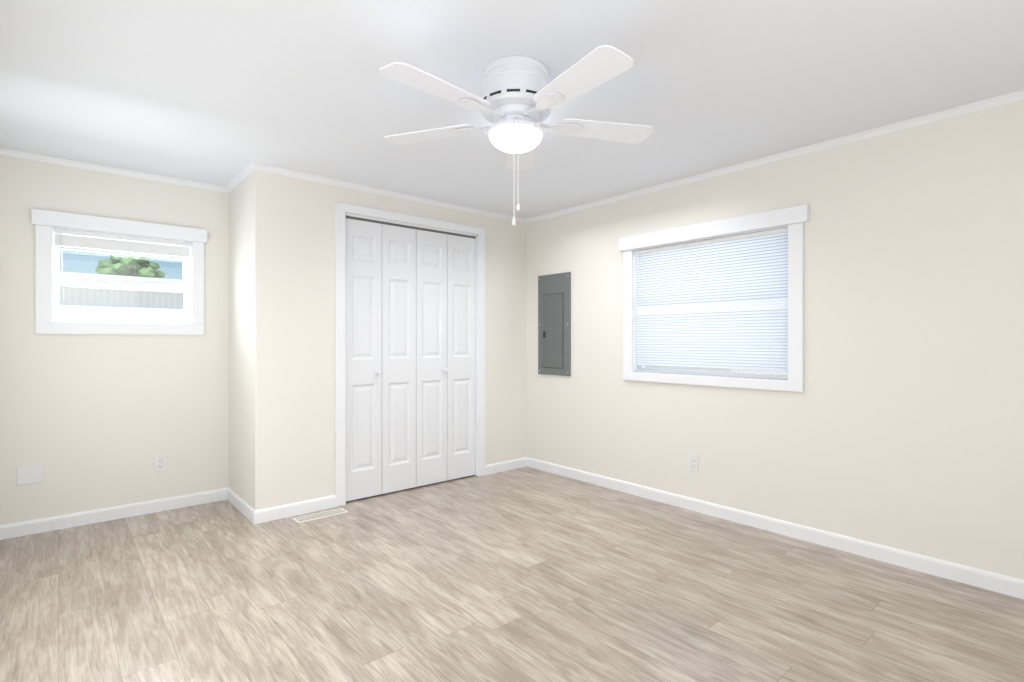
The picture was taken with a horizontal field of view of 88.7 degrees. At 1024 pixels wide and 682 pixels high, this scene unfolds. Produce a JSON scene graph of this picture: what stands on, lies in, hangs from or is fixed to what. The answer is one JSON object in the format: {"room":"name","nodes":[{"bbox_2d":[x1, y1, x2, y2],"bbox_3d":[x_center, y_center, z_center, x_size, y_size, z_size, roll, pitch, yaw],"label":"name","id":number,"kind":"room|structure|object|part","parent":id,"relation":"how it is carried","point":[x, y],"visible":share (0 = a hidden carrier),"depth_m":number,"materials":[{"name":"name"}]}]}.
{"room":"empty bedroom","nodes":[
{"label":"empty bedroom","id":0,"kind":"room"},
{"bbox_2d":[0,155,228,524],"bbox_3d":[-1.762,0.019,4.228,3.730,2.290,0.120,0,0,-41],"label":"wall","id":1,"kind":"structure","parent":0,"point":[89,422],"depth_m":3.39,"materials":[{"name":"paint"}]},
{"bbox_2d":[17,464,42,485],"bbox_3d":[-2.904,0.804,3.156,0.116,0.115,0.007,0,0,-41],"label":"cover plate","id":2,"kind":"object","parent":1,"relation":"attached to","point":[29,474],"visible":1,"depth_m":3.15,"materials":[{"name":"white plastic"}]},
{"bbox_2d":[0,488,223,539],"bbox_3d":[-2.550,1.123,3.458,1.230,0.083,0.013,0,0,-41],"label":"baseboard","id":3,"kind":"structure","parent":1,"relation":"attached to","point":[18,529],"depth_m":3.38,"materials":[{"name":"paint"}]},
{"bbox_2d":[0,148,223,191],"bbox_3d":[-2.533,-1.109,3.461,1.200,0.034,0.031,0,0,-41],"label":"crown molding","id":4,"kind":"structure","parent":1,"relation":"attached to","point":[6,152],"depth_m":3.38,"materials":[{"name":"paint"}]},
{"bbox_2d":[31,208,206,334],"bbox_3d":[-2.578,-0.419,3.500,0.929,0.753,0.154,0,0,-41],"label":"window","id":5,"kind":"structure","parent":1,"relation":"in","point":[44,222],"depth_m":3.42,"materials":[{"name":"paint"}]},
{"bbox_2d":[53,229,189,298],"bbox_3d":[-2.556,-0.478,3.475,0.729,0.429,0.040,0,0,-41],"label":"blind","id":6,"kind":"object","parent":5,"relation":"attached to","point":[89,241],"visible":0.98,"depth_m":3.44,"materials":[{"name":"white plastic"}]},
{"bbox_3d":[-2.589,-0.399,3.513,0.755,0.613,0.120,0,0,-41],"label":"window far small sash","id":7,"kind":"part","parent":5,"relation":"part of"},
{"bbox_2d":[155,454,166,472],"bbox_3d":[-2.404,0.839,3.587,0.070,0.115,0.009,0,0,-41],"label":"outlet","id":8,"kind":"object","parent":1,"relation":"attached to","point":[160,463],"visible":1,"depth_m":3.58,"materials":[{"name":"white plastic"}]},
{"bbox_2d":[229,174,250,505],"bbox_3d":[-1.859,0.019,3.675,0.100,2.290,0.590,0,0,-41],"label":"wall","id":9,"kind":"structure","parent":0,"point":[240,340],"depth_m":3.62,"materials":[{"name":"paint"}]},
{"bbox_2d":[224,166,249,192],"bbox_3d":[-1.862,-1.109,3.580,0.031,0.034,0.630,0,0,-41],"label":"crown molding","id":10,"kind":"structure","parent":9,"relation":"attached to","point":[241,176],"depth_m":3.64,"materials":[{"name":"paint"}]},
{"bbox_2d":[224,488,259,523],"bbox_3d":[-1.858,1.123,3.588,0.013,0.083,0.683,0,0,-41],"label":"baseboard","id":11,"kind":"structure","parent":9,"relation":"attached to","point":[253,515],"depth_m":3.53,"materials":[{"name":"paint"}]},
{"bbox_2d":[251,170,526,509],"bbox_3d":[-0.782,0.019,4.151,2.350,2.290,0.100,0,0,-41],"label":"wall","id":12,"kind":"structure","parent":0,"point":[292,339],"depth_m":3.58,"materials":[{"name":"paint"}]},
{"bbox_2d":[260,495,335,522],"bbox_3d":[-1.425,1.123,3.519,0.491,0.083,0.013,0,0,-41],"label":"baseboard","id":13,"kind":"structure","parent":12,"relation":"attached to","point":[292,509],"depth_m":3.50,"materials":[{"name":"paint"}]},
{"bbox_2d":[244,162,527,223],"bbox_3d":[-0.765,-1.109,4.078,2.341,0.034,0.031,0,0,-41],"label":"crown molding","id":14,"kind":"structure","parent":12,"relation":"attached to","point":[246,172],"depth_m":3.85,"materials":[{"name":"paint"}]},
{"bbox_2d":[335,202,484,506],"bbox_3d":[-0.769,0.094,4.151,1.328,2.140,0.117,0,0,-41],"label":"door frame","id":15,"kind":"structure","parent":12,"relation":"attached to","point":[341,209],"depth_m":3.78,"materials":[{"name":"paint"}]},
{"bbox_2d":[346,216,475,500],"bbox_3d":[-0.756,0.127,4.136,1.170,2.051,0.080,0,0,-41],"label":"bifold door","id":16,"kind":"structure","parent":12,"relation":"in","point":[410,356],"depth_m":4.10,"materials":[{"name":"paint"}]},
{"bbox_2d":[485,457,527,474],"bbox_3d":[-0.061,1.123,4.700,0.461,0.083,0.013,0,0,-41],"label":"baseboard","id":17,"kind":"structure","parent":12,"relation":"attached to","point":[521,462],"depth_m":4.70,"materials":[{"name":"paint"}]},
{"bbox_2d":[0,466,1023,681],"bbox_3d":[0.037,1.214,2.241,3.850,0.100,5.480,0,0,-41],"label":"floor","id":18,"kind":"structure","parent":0,"point":[526,574],"depth_m":2.35,"materials":[{"name":"brown wood"}]},
{"bbox_2d":[293,508,347,522],"bbox_3d":[-1.272,1.161,3.495,0.335,0.006,0.115,0,0,-41],"label":"floor vent","id":19,"kind":"object","parent":18,"relation":"in","point":[315,516],"visible":1,"depth_m":3.48,"materials":[{"name":"white metal"}]},
{"bbox_2d":[0,0,1023,218],"bbox_3d":[0.037,-1.176,2.241,3.850,0.100,5.480,0,0,-41],"label":"ceiling","id":20,"kind":"structure","parent":0,"point":[224,93],"depth_m":2.27,"materials":[{"name":"paint"}]},
{"bbox_2d":[379,45,653,225],"bbox_3d":[0.016,-0.791,2.166,1.198,0.670,1.187,0,0,-41],"label":"ceiling fan","id":21,"kind":"object","parent":20,"relation":"hanging from","point":[519,100],"visible":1,"depth_m":2.08,"materials":[{"name":"white"}]},
{"bbox_3d":[0.016,-0.994,2.200,0.300,0.264,0.300,0,0,-41],"label":"motor","id":22,"kind":"part","parent":21,"relation":"part of","materials":[{"name":"white metal"}]},
{"bbox_3d":[0.016,-0.831,2.200,0.222,0.066,0.222,0,0,-41],"label":"lamp shade","id":23,"kind":"part","parent":21,"relation":"part of","materials":[{"name":"white glass"}]},
{"bbox_2d":[527,100,1023,579],"bbox_3d":[1.448,0.019,3.462,0.120,2.290,5.480,0,0,-41],"label":"wall","id":24,"kind":"structure","parent":0,"point":[898,423],"depth_m":2.85,"materials":[{"name":"paint"}]},
{"bbox_2d":[538,272,570,375],"bbox_3d":[0.364,-0.144,4.600,0.028,0.887,0.390,0,0,-41],"label":"box","id":25,"kind":"object","parent":24,"relation":"attached to","point":[554,324],"visible":1,"depth_m":4.58,"materials":[{"name":"grey metal"}]},
{"bbox_2d":[689,454,697,471],"bbox_3d":[1.245,0.839,3.597,0.009,0.115,0.070,0,0,-41],"label":"outlet","id":26,"kind":"object","parent":24,"relation":"attached to","point":[693,463],"visible":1,"depth_m":3.59,"materials":[{"name":"white plastic"}]},
{"bbox_2d":[619,204,808,391],"bbox_3d":[1.320,-0.246,3.583,0.154,1.091,1.346,0,0,-41],"label":"window","id":27,"kind":"structure","parent":24,"relation":"in","point":[794,218],"depth_m":3.37,"materials":[{"name":"paint"}]},
{"bbox_3d":[1.333,-0.224,3.594,0.120,0.938,1.132,0,0,-41],"label":"window right sash","id":28,"kind":"part","parent":27,"relation":"part of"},
{"bbox_2d":[635,227,787,378],"bbox_3d":[1.295,-0.225,3.561,0.040,0.912,1.106,0,0,-41],"label":"window blind","id":29,"kind":"object","parent":27,"relation":"attached to","point":[719,303],"visible":0.88,"depth_m":3.49,"materials":[{"name":"white plastic"}]},
{"bbox_2d":[528,457,1023,598],"bbox_3d":[1.623,1.123,3.157,0.013,0.083,4.550,0,0,-41],"label":"baseboard","id":30,"kind":"structure","parent":24,"relation":"attached to","point":[994,582],"depth_m":3.00,"materials":[{"name":"paint"}]},
{"bbox_2d":[528,90,1023,222],"bbox_3d":[1.616,-1.109,3.151,0.031,0.034,4.550,0,0,-41],"label":"crown molding","id":31,"kind":"structure","parent":24,"relation":"attached to","point":[1018,95],"depth_m":3.00,"materials":[{"name":"paint"}]},
{"label":"outside","id":32,"kind":"structure","parent":0,"visible":0},
{"bbox_2d":[644,366,786,373],"bbox_3d":[0.000,1.889,0.000,160.000,0.050,160.000,0,0,-41],"label":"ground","id":33,"kind":"structure","parent":32,"point":[725,370],"depth_m":33.11,"materials":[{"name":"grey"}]},
{"bbox_2d":[59,271,183,322],"bbox_3d":[-10.290,0.229,9.596,21.600,3.270,6.620,0,0,-41],"label":"building","id":34,"kind":"structure","parent":33,"relation":"on","point":[142,314],"depth_m":8.85,"materials":[{"name":"white"}]},
{"bbox_2d":[96,252,164,277],"bbox_3d":[-16.444,-1.031,22.671,2.459,5.791,2.468,0,0,-41],"label":"tree","id":35,"kind":"object","parent":33,"relation":"on","point":[111,263],"depth_m":22.00,"materials":[{"name":"green plant"}]}
]}

